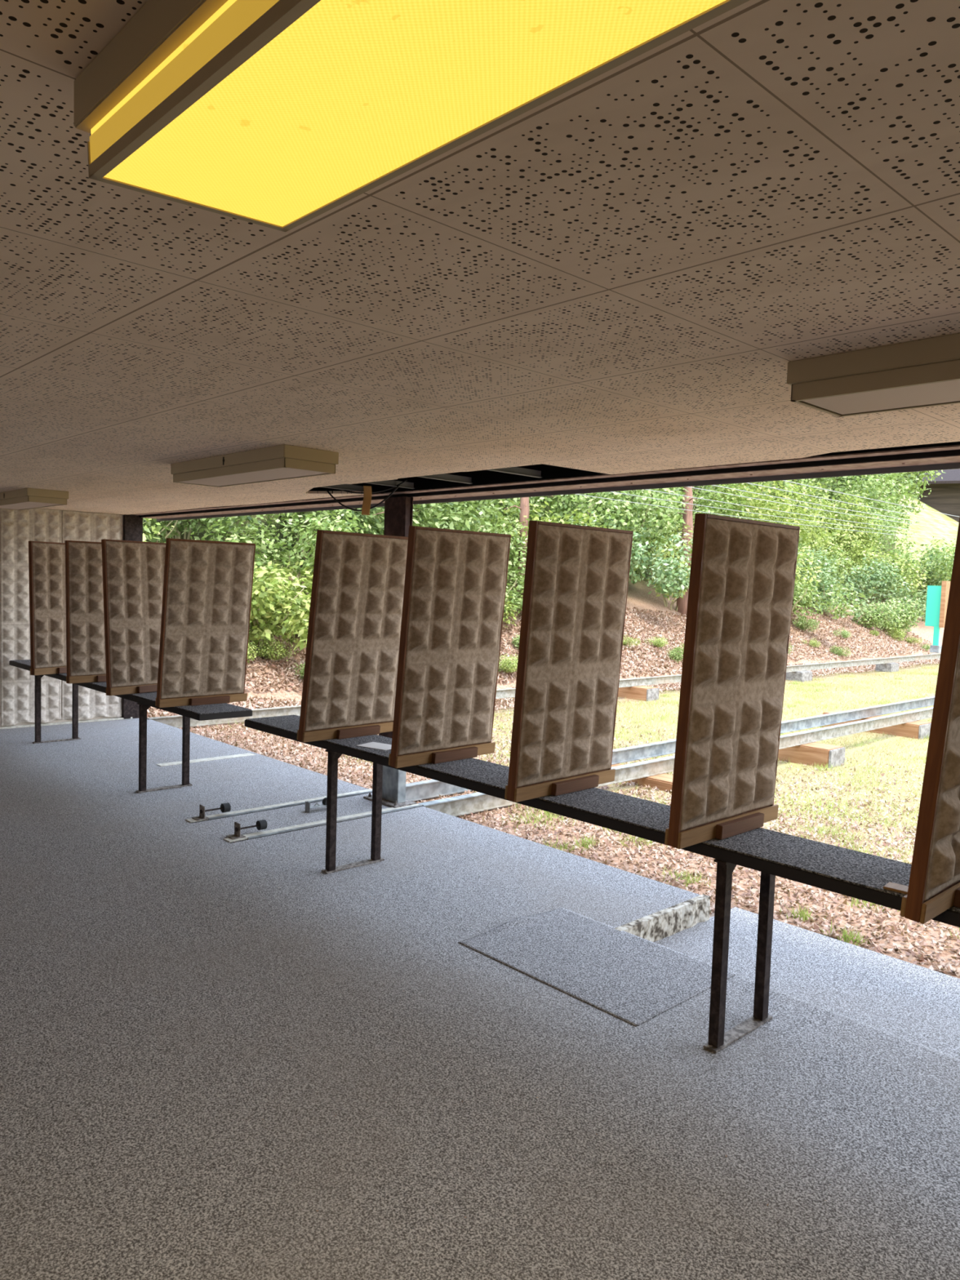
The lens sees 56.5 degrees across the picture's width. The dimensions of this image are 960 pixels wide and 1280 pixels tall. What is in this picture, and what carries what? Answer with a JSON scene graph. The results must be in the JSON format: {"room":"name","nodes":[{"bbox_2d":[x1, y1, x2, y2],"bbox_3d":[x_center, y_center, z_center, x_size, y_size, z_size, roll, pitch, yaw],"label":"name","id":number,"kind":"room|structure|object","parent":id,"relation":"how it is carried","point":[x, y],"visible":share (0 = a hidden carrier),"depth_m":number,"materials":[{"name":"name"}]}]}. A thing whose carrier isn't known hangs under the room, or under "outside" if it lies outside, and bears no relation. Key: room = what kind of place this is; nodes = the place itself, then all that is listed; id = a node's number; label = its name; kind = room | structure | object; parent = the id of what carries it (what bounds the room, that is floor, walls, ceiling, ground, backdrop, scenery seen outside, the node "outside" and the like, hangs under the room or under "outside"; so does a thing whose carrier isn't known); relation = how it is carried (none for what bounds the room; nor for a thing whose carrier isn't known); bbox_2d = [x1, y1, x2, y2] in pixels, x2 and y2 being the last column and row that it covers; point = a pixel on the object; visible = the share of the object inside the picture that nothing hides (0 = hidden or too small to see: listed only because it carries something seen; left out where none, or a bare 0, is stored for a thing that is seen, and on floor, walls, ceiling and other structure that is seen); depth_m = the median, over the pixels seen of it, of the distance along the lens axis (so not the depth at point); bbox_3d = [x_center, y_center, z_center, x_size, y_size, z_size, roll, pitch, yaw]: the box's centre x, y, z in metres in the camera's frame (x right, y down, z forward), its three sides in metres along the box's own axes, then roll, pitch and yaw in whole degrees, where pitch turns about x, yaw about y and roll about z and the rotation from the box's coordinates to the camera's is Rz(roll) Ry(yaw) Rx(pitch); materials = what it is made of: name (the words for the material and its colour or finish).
{"room":"sports facility","nodes":[
{"label":"sports facility","id":0,"kind":"room"},
{"bbox_2d":[0,508,138,726],"bbox_3d":[-6.475,-0.236,7.319,7.400,2.920,0.200,-2,5,-43],"label":"wall","id":1,"kind":"structure","parent":0,"point":[95,717],"depth_m":9.05,"materials":[{"name":"beige paint"}]},
{"bbox_2d":[0,508,61,726],"bbox_3d":[-4.511,-0.232,9.003,0.568,2.178,0.040,-2,5,-43],"label":"acoustic panel","id":2,"kind":"object","parent":1,"relation":"attached to","point":[18,527],"visible":0.62,"depth_m":8.93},
{"bbox_2d":[0,716,132,728],"bbox_3d":[-5.589,0.898,8.089,4.900,0.020,0.050,-2,5,-43],"label":"baseboard","id":3,"kind":"structure","parent":1,"relation":"attached to","point":[113,718],"depth_m":9.24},
{"bbox_2d":[61,510,122,719],"bbox_3d":[-4.074,-0.244,9.413,0.614,2.178,0.041,-2,5,-43],"label":"acoustic panel","id":4,"kind":"object","parent":1,"relation":"attached to","point":[76,526],"visible":0.27,"depth_m":9.39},
{"bbox_2d":[121,514,142,719],"bbox_3d":[-3.776,-0.243,9.704,0.200,2.205,0.070,-2,5,-43],"label":"steel column","id":5,"kind":"structure","parent":1,"relation":"attached to","point":[132,524],"depth_m":9.67,"materials":[{"name":"brown metal"}]},
{"bbox_2d":[132,444,959,515],"bbox_3d":[0.678,-0.909,4.969,0.080,0.007,12.810,-2,5,-43],"label":"trim","id":6,"kind":"structure","parent":1,"relation":"attached to","point":[953,446],"depth_m":4.77,"materials":[{"name":"brown metal"}]},
{"bbox_2d":[138,441,959,517],"bbox_3d":[0.706,-1.103,5.011,0.004,0.432,12.860,-2,5,-43],"label":"beam","id":7,"kind":"structure","parent":1,"relation":"attached to","point":[548,472],"depth_m":5.35,"materials":[{"name":"black"}]},
{"bbox_2d":[143,455,959,519],"bbox_3d":[0.789,-0.885,5.075,0.194,0.013,12.810,-2,5,-43],"label":"beam","id":8,"kind":"structure","parent":1,"relation":"attached to","point":[951,459],"depth_m":4.89,"materials":[{"name":"brown metal"}]},
{"bbox_2d":[0,718,959,1279],"bbox_3d":[-1.928,1.515,2.775,7.730,0.300,12.860,-2,5,-43],"label":"floor","id":9,"kind":"structure","parent":0,"point":[126,1013],"depth_m":2.96,"materials":[{"name":"grey carpet"}]},
{"bbox_2d":[8,659,252,792],"bbox_3d":[-3.066,0.681,7.396,0.415,0.698,4.060,-2,5,-43],"label":"bench","id":10,"kind":"object","parent":9,"relation":"on","point":[145,700],"visible":0.75,"depth_m":6.60,"materials":[{"name":"black"}]},
{"bbox_2d":[28,541,66,675],"bbox_3d":[-3.602,-0.278,7.800,0.115,1.131,0.658,4,4,29],"label":"board","id":11,"kind":"object","parent":10,"relation":"on","point":[46,560],"visible":0.44,"depth_m":7.63,"materials":[{"name":"brown wood"}]},
{"bbox_2d":[65,540,106,683],"bbox_3d":[-3.027,-0.227,7.292,0.120,1.131,0.658,5,5,43],"label":"board","id":12,"kind":"object","parent":10,"relation":"on","point":[85,619],"visible":0.44,"depth_m":7.14,"materials":[{"name":"brown wood"}]},
{"bbox_2d":[101,538,165,695],"bbox_3d":[-2.502,-0.171,6.720,0.158,1.131,0.658,4,4,35],"label":"board","id":13,"kind":"object","parent":10,"relation":"on","point":[133,571],"visible":0.71,"depth_m":6.60,"materials":[{"name":"brown wood"}]},
{"bbox_2d":[155,537,255,707],"bbox_3d":[-1.869,-0.114,6.143,0.232,1.129,0.658,5,5,45],"label":"board","id":14,"kind":"object","parent":10,"relation":"on","point":[207,584],"visible":1,"depth_m":6.09,"materials":[{"name":"brown wood"}]},
{"bbox_2d":[155,752,255,766],"bbox_3d":[-2.355,1.033,7.727,0.870,0.006,0.100,-2,5,-43],"label":"trim","id":15,"kind":"structure","parent":9,"relation":"on","point":[249,753],"depth_m":7.72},
{"bbox_2d":[185,788,372,822],"bbox_3d":[-1.345,1.153,6.283,1.480,0.012,0.092,-2,5,-43],"label":"channel","id":16,"kind":"object","parent":9,"relation":"on","point":[365,791],"visible":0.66,"depth_m":6.19,"materials":[{"name":"metal"}]},
{"bbox_2d":[223,804,422,843],"bbox_3d":[-0.979,1.190,5.888,1.490,0.012,0.092,-2,5,-43],"label":"channel","id":17,"kind":"object","parent":9,"relation":"on","point":[277,831],"visible":0.88,"depth_m":5.76,"materials":[{"name":"metal"}]},
{"bbox_2d":[226,819,266,839],"bbox_3d":[-1.433,1.157,5.508,0.240,0.084,0.090,-2,5,-43],"label":"buffer","id":18,"kind":"object","parent":17,"relation":"attached to","point":[260,824],"visible":1,"depth_m":5.48,"materials":[{"name":"metal"}]},
{"bbox_2d":[363,496,417,808],"bbox_3d":[-0.619,0.090,6.407,0.200,2.205,0.380,-2,5,-43],"label":"steel column","id":19,"kind":"structure","parent":9,"relation":"on","point":[398,511],"depth_m":6.37,"materials":[{"name":"metal"}]},
{"bbox_2d":[457,906,736,1026],"bbox_3d":[0.488,1.361,3.858,0.690,0.025,0.976,-2,5,-43],"label":"floor hatch","id":20,"kind":"object","parent":9,"relation":"on","point":[573,953],"visible":0.98,"depth_m":3.81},
{"bbox_2d":[244,715,959,1053],"bbox_3d":[0.812,1.053,3.372,0.390,0.718,6.240,-2,5,-43],"label":"bench","id":21,"kind":"object","parent":9,"relation":"on","point":[853,873],"visible":0.86,"depth_m":3.31,"materials":[{"name":"black"}]},
{"bbox_2d":[296,529,408,742],"bbox_3d":[-0.670,-0.020,4.939,0.242,1.129,0.658,5,5,44],"label":"board","id":22,"kind":"object","parent":21,"relation":"on","point":[349,682],"visible":0.98,"depth_m":4.87,"materials":[{"name":"brown wood"}]},
{"bbox_2d":[388,525,511,768],"bbox_3d":[-0.128,0.032,4.370,0.658,1.130,0.203,-2,5,-45],"label":"board","id":23,"kind":"object","parent":21,"relation":"on","point":[455,580],"visible":1,"depth_m":4.30,"materials":[{"name":"brown wood"}]},
{"bbox_2d":[504,520,633,802],"bbox_3d":[0.398,0.085,3.795,0.658,1.131,0.182,-2,5,-45],"label":"board","id":24,"kind":"object","parent":21,"relation":"on","point":[576,579],"visible":1,"depth_m":3.72,"materials":[{"name":"brown wood"}]},
{"bbox_2d":[664,513,799,848],"bbox_3d":[0.931,0.138,3.221,0.658,1.131,0.162,-2,5,-43],"label":"board","id":25,"kind":"object","parent":21,"relation":"on","point":[743,571],"visible":1,"depth_m":3.13,"materials":[{"name":"brown wood"}]},
{"bbox_2d":[899,517,959,924],"bbox_3d":[1.457,0.196,2.591,0.658,1.131,0.188,-2,5,-43],"label":"board","id":26,"kind":"object","parent":21,"relation":"on","point":[934,885],"visible":1,"depth_m":2.40,"materials":[{"name":"brown wood"}]},
{"bbox_2d":[613,893,710,942],"bbox_3d":[0.917,1.414,4.434,0.752,0.134,0.052,-2,5,-43],"label":"stone block","id":27,"kind":"object","parent":9,"relation":"on","point":[666,922],"depth_m":4.45,"materials":[{"name":"stone"}]},
{"bbox_2d":[0,0,959,515],"bbox_3d":[-2.034,-0.838,2.453,7.230,0.018,12.860,-2,5,-43],"label":"ceiling","id":28,"kind":"structure","parent":0,"point":[625,272],"depth_m":1.79,"materials":[{"name":"tile"}]},
{"bbox_2d":[0,488,68,510],"bbox_3d":[-3.714,-1.140,7.273,0.304,0.102,1.200,-2,5,-43],"label":"ceiling lamp","id":29,"kind":"object","parent":28,"relation":"attached to","point":[23,499],"visible":1,"depth_m":6.91,"materials":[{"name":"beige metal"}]},
{"bbox_2d":[0,502,58,509],"bbox_3d":[-3.714,-1.093,7.278,0.244,0.003,1.144,-2,5,-43],"label":"diffuser","id":30,"kind":"object","parent":29,"relation":"attached to","point":[5,505],"depth_m":7.20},
{"bbox_2d":[170,444,338,487],"bbox_3d":[-1.202,-0.890,4.637,0.304,0.102,1.200,-2,5,-43],"label":"ceiling lamp","id":31,"kind":"object","parent":28,"relation":"attached to","point":[281,462],"visible":1,"depth_m":4.39,"materials":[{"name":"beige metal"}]},
{"bbox_2d":[178,467,328,486],"bbox_3d":[-1.202,-0.844,4.642,0.244,0.003,1.144,-2,5,-43],"label":"diffuser","id":32,"kind":"object","parent":31,"relation":"attached to","point":[237,476],"depth_m":4.57,"materials":[{"name":"plastic"}]},
{"bbox_2d":[73,0,749,231],"bbox_3d":[0.015,-0.597,0.777,0.300,0.116,1.200,-2,5,-43],"label":"ceiling lamp","id":33,"kind":"object","parent":28,"relation":"attached to","point":[275,114],"visible":1,"depth_m":0.92,"materials":[{"name":"yellow plastic"}]},
{"bbox_2d":[89,0,279,163],"bbox_3d":[-0.084,-0.568,0.688,0.002,0.035,1.173,-5,8,-43],"label":"diffuser","id":34,"kind":"object","parent":33,"relation":"attached to","point":[242,14],"depth_m":0.93,"materials":[{"name":"plastic"}]},
{"bbox_2d":[320,466,542,491],"bbox_3d":[-0.488,-1.049,5.497,0.860,0.110,1.832,-2,5,-43],"label":"trim","id":35,"kind":"structure","parent":28,"relation":"on","point":[514,470],"depth_m":5.58,"materials":[{"name":"grey metal"}]},
{"bbox_2d":[786,333,959,417],"bbox_3d":[1.324,-0.641,2.014,0.300,0.102,1.200,-2,5,-43],"label":"ceiling lamp","id":36,"kind":"object","parent":28,"relation":"attached to","point":[924,372],"visible":1,"depth_m":2.22,"materials":[{"name":"beige metal"}]},
{"bbox_2d":[802,379,959,414],"bbox_3d":[1.323,-0.594,2.017,0.244,0.003,1.144,-2,5,-43],"label":"diffuser","id":37,"kind":"object","parent":36,"relation":"attached to","point":[946,392],"depth_m":2.31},
{"bbox_2d":[156,462,959,521],"bbox_3d":[0.851,-0.964,5.160,0.014,0.200,12.860,-2,5,-43],"label":"beam","id":38,"kind":"structure","parent":0,"point":[951,465],"depth_m":5.00,"materials":[{"name":"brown metal"}]},
{"bbox_3d":[9.277,1.152,16.086,0.500,0.292,1.500,-2,5,-43],"label":"sleeper","id":39,"kind":"object","parent":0,"visible":0},
{"bbox_2d":[405,696,934,801],"bbox_3d":[9.020,0.934,16.023,26.950,0.130,0.075,-2,5,-43],"label":"rail","id":40,"kind":"object","parent":39,"relation":"on","point":[425,789],"visible":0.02,"depth_m":9.42,"materials":[{"name":"metal"}]},
{"bbox_2d":[417,706,933,816],"bbox_3d":[9.390,0.972,15.631,26.950,0.130,0.075,-2,5,-43],"label":"rail","id":41,"kind":"object","parent":39,"relation":"on","point":[457,806],"visible":0.49,"depth_m":8.38,"materials":[{"name":"metal"}]},
{"label":"outside","id":42,"kind":"structure","parent":0,"visible":0},
{"bbox_2d":[144,477,959,978],"bbox_3d":[29.675,-14.597,41.749,117.000,29.821,98.000,-2,5,-43],"label":"ground","id":43,"kind":"structure","parent":42,"point":[637,596],"depth_m":10.63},
{"bbox_2d":[164,515,251,541],"bbox_3d":[-5.429,-3.649,16.157,3.101,4.362,3.881,0,4,-24],"label":"leafy tree","id":44,"kind":"object","parent":43,"relation":"on","point":[180,528],"visible":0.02,"depth_m":16.16,"materials":[{"name":"green plant"}]},
{"bbox_2d":[142,514,275,542],"bbox_3d":[-5.050,-1.965,13.849,3.249,2.262,3.463,3,4,10],"label":"leafy bush","id":45,"kind":"object","parent":43,"relation":"on","point":[165,528],"visible":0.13,"depth_m":14.29,"materials":[{"name":"green plant"}]},
{"bbox_2d":[252,635,300,661],"bbox_3d":[-3.079,0.143,13.355,0.736,0.445,0.669,-2,5,-44],"label":"shrub","id":46,"kind":"object","parent":43,"relation":"on","point":[266,651],"visible":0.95,"depth_m":13.26,"materials":[{"name":"green plant"}]},
{"bbox_2d":[190,509,366,599],"bbox_3d":[-3.430,-1.327,14.705,2.968,2.066,3.163,4,4,27],"label":"leafy bush","id":47,"kind":"object","parent":43,"relation":"on","point":[260,547],"visible":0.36,"depth_m":14.91,"materials":[{"name":"green plant"}]},
{"bbox_2d":[248,560,310,651],"bbox_3d":[-3.087,-0.414,13.356,2.168,1.556,2.017,1,4,-12],"label":"leafy bush","id":48,"kind":"object","parent":43,"relation":"on","point":[264,601],"visible":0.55,"depth_m":13.06,"materials":[{"name":"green plant"}]},
{"bbox_2d":[262,559,313,645],"bbox_3d":[-2.663,-0.509,14.493,2.196,1.575,2.042,5,5,41],"label":"leafy bush","id":49,"kind":"object","parent":43,"relation":"on","point":[308,582],"visible":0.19,"depth_m":14.18,"materials":[{"name":"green plant"}]},
{"bbox_2d":[184,503,431,560],"bbox_3d":[-3.809,-3.267,17.384,5.170,3.739,4.699,0,4,-28],"label":"leafy tree","id":50,"kind":"object","parent":43,"relation":"on","point":[376,510],"visible":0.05,"depth_m":17.26,"materials":[{"name":"green plant"}]},
{"bbox_2d":[302,506,382,569],"bbox_3d":[-2.303,-1.641,17.190,2.447,2.151,2.738,0,4,-24],"label":"leafy bush","id":51,"kind":"object","parent":43,"relation":"on","point":[338,517],"visible":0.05,"depth_m":16.39,"materials":[{"name":"green plant"}]},
{"bbox_2d":[317,498,520,547],"bbox_3d":[-1.435,-1.874,18.006,3.884,2.702,4.139,1,4,-19],"label":"leafy bush","id":52,"kind":"object","parent":43,"relation":"on","point":[437,522],"visible":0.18,"depth_m":17.10,"materials":[{"name":"green plant"}]},
{"bbox_2d":[360,499,497,531],"bbox_3d":[-0.941,-3.273,19.945,3.756,3.029,4.228,5,5,37],"label":"leafy tree","id":53,"kind":"object","parent":43,"relation":"on","point":[452,509],"visible":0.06,"depth_m":18.93,"materials":[{"name":"green plant"}]},
{"bbox_2d":[444,501,529,590],"bbox_3d":[0.245,-1.977,19.308,3.011,2.106,2.529,4,4,30],"label":"leafy bush","id":54,"kind":"object","parent":43,"relation":"on","point":[517,539],"visible":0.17,"depth_m":18.94,"materials":[{"name":"green plant"}]},
{"bbox_2d":[426,495,551,532],"bbox_3d":[0.566,-3.943,21.791,4.471,3.558,4.919,0,4,-25],"label":"leafy tree","id":55,"kind":"object","parent":43,"relation":"on","point":[507,503],"visible":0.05,"depth_m":21.93,"materials":[{"name":"green plant"}]},
{"bbox_2d":[505,560,524,626],"bbox_3d":[1.363,-0.833,18.331,2.307,1.534,2.536,0,4,-25],"label":"leafy bush","id":56,"kind":"object","parent":43,"relation":"on","point":[519,587],"visible":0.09,"depth_m":18.40,"materials":[{"name":"green plant"}]},
{"bbox_2d":[503,495,552,597],"bbox_3d":[1.009,-4.212,19.284,1.247,7.018,1.211,3,4,15],"label":"pine trunk","id":57,"kind":"object","parent":43,"relation":"on","point":[524,508],"visible":0.11,"depth_m":19.28,"materials":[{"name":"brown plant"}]},
{"bbox_2d":[146,596,939,717],"bbox_3d":[5.163,-0.141,20.937,27.884,1.914,3.942,-2,5,-43],"label":"leaf litter","id":58,"kind":"object","parent":43,"relation":"on","point":[277,703],"visible":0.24,"depth_m":20.48,"materials":[{"name":"plant"}]},
{"bbox_2d":[490,500,606,570],"bbox_3d":[1.444,-1.910,20.244,2.738,2.407,3.064,4,4,30],"label":"leafy bush","id":59,"kind":"object","parent":43,"relation":"on","point":[586,516],"visible":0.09,"depth_m":20.00,"materials":[{"name":"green plant"}]},
{"bbox_2d":[146,698,959,976],"bbox_3d":[1.831,1.228,8.735,6.468,0.487,11.245,-2,5,-43],"label":"leaf litter","id":60,"kind":"object","parent":43,"relation":"on","point":[596,855],"visible":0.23,"depth_m":6.41,"materials":[{"name":"plant"}]},
{"bbox_2d":[216,665,938,864],"bbox_3d":[10.094,1.147,15.598,26.998,0.328,11.124,-2,5,-43],"label":"grass tufts","id":61,"kind":"object","parent":43,"relation":"on","point":[794,682],"visible":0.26,"depth_m":9.77,"materials":[{"name":"plant"}]},
{"bbox_2d":[502,487,690,551],"bbox_3d":[2.890,-3.529,24.138,4.524,3.648,5.093,1,4,-11],"label":"leafy tree","id":62,"kind":"object","parent":43,"relation":"on","point":[556,507],"visible":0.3,"depth_m":22.71,"materials":[{"name":"green plant"}]},
{"bbox_2d":[571,487,682,560],"bbox_3d":[4.272,-3.764,25.598,3.556,3.996,2.841,2,4,9],"label":"leafy tree","id":63,"kind":"object","parent":43,"relation":"on","point":[646,514],"visible":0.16,"depth_m":25.12,"materials":[{"name":"green plant"}]},
{"bbox_2d":[569,511,693,598],"bbox_3d":[3.957,-1.956,22.375,3.707,2.421,3.478,4,4,33],"label":"leafy bush","id":64,"kind":"object","parent":43,"relation":"on","point":[683,584],"visible":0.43,"depth_m":21.54,"materials":[{"name":"green plant"}]},
{"bbox_2d":[617,685,658,701],"bbox_3d":[2.736,0.997,15.774,0.350,0.378,0.780,-2,5,-43],"label":"sleeper","id":65,"kind":"object","parent":43,"relation":"on","point":[642,693],"visible":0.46,"depth_m":15.54,"materials":[{"name":"wood"}]},
{"bbox_2d":[146,653,940,728],"bbox_3d":[4.889,0.684,17.760,23.380,0.130,0.075,-2,5,-43],"label":"rail","id":66,"kind":"object","parent":65,"relation":"on","point":[176,721],"visible":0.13,"depth_m":15.62,"materials":[{"name":"metal"}]},
{"bbox_2d":[924,581,950,653],"bbox_3d":[13.030,-0.663,25.548,0.320,2.050,0.550,-2,5,-43],"label":"stand","id":67,"kind":"object","parent":66,"relation":"on","point":[937,597],"visible":0.93,"depth_m":25.50,"materials":[{"name":"teal paint"}]},
{"bbox_2d":[611,763,673,792],"bbox_3d":[1.337,1.372,8.621,0.300,0.292,1.500,-2,5,-43],"label":"sleeper","id":68,"kind":"object","parent":43,"relation":"on","point":[664,781],"visible":0.02,"depth_m":8.17,"materials":[{"name":"wood"}]},
{"bbox_2d":[616,522,694,611],"bbox_3d":[4.836,-1.908,24.272,3.563,2.481,3.798,3,4,22],"label":"leafy bush","id":69,"kind":"object","parent":43,"relation":"on","point":[668,553],"visible":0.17,"depth_m":23.35,"materials":[{"name":"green plant"}]},
{"bbox_2d":[666,486,698,615],"bbox_3d":[5.531,-4.497,23.520,1.247,8.022,1.211,3,4,15],"label":"pine trunk","id":70,"kind":"object","parent":43,"relation":"on","point":[682,604],"visible":0.22,"depth_m":23.52,"materials":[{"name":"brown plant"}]},
{"bbox_2d":[631,483,755,556],"bbox_3d":[6.345,-3.659,27.134,4.229,3.029,3.756,2,4,7],"label":"leafy tree","id":71,"kind":"object","parent":43,"relation":"on","point":[712,510],"visible":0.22,"depth_m":27.28,"materials":[{"name":"green plant"}]},
{"bbox_2d":[477,662,939,862],"bbox_3d":[10.964,1.138,16.591,27.620,0.276,11.277,-2,5,-43],"label":"dry grass","id":72,"kind":"structure","parent":43,"relation":"on","point":[931,664],"depth_m":12.42,"materials":[{"name":"plant"}]},
{"bbox_2d":[483,808,959,945],"bbox_3d":[1.930,1.454,5.256,1.569,0.121,4.701,-2,5,-43],"label":"weeds","id":73,"kind":"object","parent":43,"relation":"on","point":[802,913],"visible":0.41,"depth_m":5.38,"materials":[{"name":"green plant"}]},
{"bbox_2d":[649,479,817,545],"bbox_3d":[7.811,-3.895,28.784,4.180,3.371,4.706,0,4,-24],"label":"leafy tree","id":74,"kind":"object","parent":43,"relation":"on","point":[752,503],"visible":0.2,"depth_m":28.06,"materials":[{"name":"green plant"}]},
{"bbox_2d":[692,480,845,560],"bbox_3d":[9.656,-3.866,30.825,4.014,3.237,4.519,0,4,-28],"label":"leafy tree","id":75,"kind":"object","parent":43,"relation":"on","point":[804,537],"visible":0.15,"depth_m":30.09,"materials":[{"name":"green plant"}]},
{"bbox_2d":[725,478,818,519],"bbox_3d":[12.131,-6.708,37.751,3.671,5.163,4.593,-2,5,-45],"label":"leafy tree","id":76,"kind":"object","parent":43,"relation":"on","point":[806,487],"visible":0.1,"depth_m":36.98,"materials":[{"name":"green plant"}]},
{"bbox_2d":[785,671,812,681],"bbox_3d":[7.072,0.875,19.884,0.500,0.378,0.430,-2,5,-43],"label":"sleeper","id":77,"kind":"object","parent":43,"relation":"on","point":[801,676],"visible":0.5,"depth_m":19.70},
{"bbox_2d":[795,542,823,598],"bbox_3d":[8.501,-2.238,26.752,3.526,2.466,2.962,1,4,-6],"label":"leafy bush","id":78,"kind":"object","parent":43,"relation":"on","point":[808,559],"visible":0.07,"depth_m":26.16,"materials":[{"name":"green plant"}]},
{"bbox_2d":[777,742,845,768],"bbox_3d":[3.506,1.313,10.634,0.380,0.292,1.540,-2,5,-43],"label":"sleeper","id":79,"kind":"object","parent":43,"relation":"on","point":[814,752],"visible":0.44,"depth_m":10.13,"materials":[{"name":"wood"}]},
{"bbox_2d":[760,506,863,573],"bbox_3d":[12.063,-3.569,33.728,3.545,2.859,3.991,-1,5,-40],"label":"leafy tree","id":80,"kind":"object","parent":43,"relation":"on","point":[830,541],"visible":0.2,"depth_m":32.98,"materials":[{"name":"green plant"}]},
{"bbox_2d":[794,541,839,592],"bbox_3d":[9.915,-2.374,28.594,3.133,2.191,2.632,2,4,7],"label":"leafy bush","id":81,"kind":"object","parent":43,"relation":"on","point":[821,558],"visible":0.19,"depth_m":28.05,"materials":[{"name":"green plant"}]},
{"bbox_2d":[795,547,859,595],"bbox_3d":[11.451,-2.112,29.929,2.162,1.901,2.419,-1,5,-39],"label":"leafy bush","id":82,"kind":"object","parent":43,"relation":"on","point":[842,571],"visible":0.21,"depth_m":29.51,"materials":[{"name":"green plant"}]},
{"bbox_2d":[791,568,865,624],"bbox_3d":[8.982,-1.128,25.012,2.310,1.814,3.182,0,4,-30],"label":"leafy bush","id":83,"kind":"object","parent":43,"relation":"on","point":[797,602],"visible":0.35,"depth_m":24.81,"materials":[{"name":"green plant"}]},
{"bbox_2d":[772,474,891,524],"bbox_3d":[13.885,-7.338,39.752,7.196,5.205,6.541,-1,5,-40],"label":"leafy tree","id":84,"kind":"object","parent":43,"relation":"on","point":[823,480],"visible":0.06,"depth_m":39.31,"materials":[{"name":"green plant"}]},
{"bbox_2d":[794,569,878,619],"bbox_3d":[10.684,-1.389,27.771,2.567,1.708,2.822,1,4,-6],"label":"leafy bush","id":85,"kind":"object","parent":43,"relation":"on","point":[824,579],"visible":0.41,"depth_m":27.37,"materials":[{"name":"green plant"}]},
{"bbox_2d":[800,488,884,572],"bbox_3d":[13.956,-4.100,34.954,2.564,3.606,3.208,0,4,-29],"label":"leafy tree","id":86,"kind":"object","parent":43,"relation":"on","point":[859,518],"visible":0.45,"depth_m":34.48,"materials":[{"name":"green plant"}]},
{"bbox_2d":[800,497,919,568],"bbox_3d":[15.373,-4.288,36.622,4.250,3.074,3.863,-1,5,-41],"label":"leafy tree","id":87,"kind":"object","parent":43,"relation":"on","point":[879,540],"visible":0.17,"depth_m":36.41,"materials":[{"name":"green plant"}]},
{"bbox_2d":[803,472,921,547],"bbox_3d":[17.069,-5.879,41.809,5.380,4.339,6.057,3,4,10],"label":"leafy tree","id":88,"kind":"object","parent":43,"relation":"on","point":[882,504],"visible":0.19,"depth_m":40.48,"materials":[{"name":"green plant"}]},
{"bbox_2d":[801,471,925,533],"bbox_3d":[19.604,-7.324,46.595,6.336,5.043,6.972,4,4,34],"label":"leafy tree","id":89,"kind":"object","parent":43,"relation":"on","point":[842,480],"visible":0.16,"depth_m":45.51,"materials":[{"name":"green plant"}]},
{"bbox_2d":[831,554,912,609],"bbox_3d":[13.569,-1.928,31.595,3.115,2.179,2.616,4,4,26],"label":"leafy bush","id":90,"kind":"object","parent":43,"relation":"on","point":[882,585],"visible":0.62,"depth_m":31.32,"materials":[{"name":"green plant"}]},
{"bbox_2d":[822,710,931,738],"bbox_3d":[5.666,1.247,12.774,0.500,0.292,1.380,-2,5,-43],"label":"sleeper","id":91,"kind":"object","parent":43,"relation":"on","point":[915,729],"visible":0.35,"depth_m":12.29,"materials":[{"name":"wood"}]},
{"bbox_2d":[852,600,901,630],"bbox_3d":[12.614,-0.721,28.543,1.399,1.080,1.505,5,5,37],"label":"leafy bush","id":92,"kind":"object","parent":43,"relation":"on","point":[875,615],"visible":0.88,"depth_m":28.28,"materials":[{"name":"green plant"}]},
{"bbox_2d":[836,540,928,601],"bbox_3d":[14.883,-2.495,33.379,3.527,2.467,2.963,2,4,2],"label":"leafy bush","id":93,"kind":"object","parent":43,"relation":"on","point":[868,553],"visible":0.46,"depth_m":32.91,"materials":[{"name":"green plant"}]},
{"bbox_2d":[869,595,925,633],"bbox_3d":[13.905,-0.770,29.837,1.840,1.419,1.978,2,4,8],"label":"leafy bush","id":94,"kind":"object","parent":43,"relation":"on","point":[906,615],"visible":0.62,"depth_m":29.39,"materials":[{"name":"green plant"}]},
{"bbox_2d":[876,587,927,623],"bbox_3d":[15.672,-1.243,32.386,2.242,1.491,2.465,0,4,-21],"label":"leafy bush","id":95,"kind":"object","parent":43,"relation":"on","point":[897,593],"visible":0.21,"depth_m":32.21,"materials":[{"name":"green plant"}]},
{"bbox_2d":[869,534,955,596],"bbox_3d":[16.709,-2.698,34.265,3.841,2.674,4.094,5,5,41],"label":"leafy bush","id":96,"kind":"object","parent":43,"relation":"on","point":[907,556],"visible":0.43,"depth_m":34.19,"materials":[{"name":"green plant"}]},
{"bbox_2d":[886,470,944,509],"bbox_3d":[27.640,-12.618,59.304,5.976,8.405,7.478,4,4,30],"label":"leafy tree","id":97,"kind":"object","parent":43,"relation":"on","point":[931,473],"visible":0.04,"depth_m":57.95,"materials":[{"name":"green plant"}]},
{"bbox_2d":[903,544,954,598],"bbox_3d":[18.105,-2.565,35.965,2.823,2.482,3.158,1,4,-9],"label":"leafy bush","id":98,"kind":"object","parent":43,"relation":"on","point":[938,583],"visible":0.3,"depth_m":35.59,"materials":[{"name":"green plant"}]},
{"bbox_2d":[904,468,959,522],"bbox_3d":[38.387,-11.532,70.309,17.600,6.750,8.400,4,4,27],"label":"barn","id":99,"kind":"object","parent":43,"relation":"on","point":[944,497],"visible":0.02,"depth_m":68.30,"materials":[{"name":"brown wood"}]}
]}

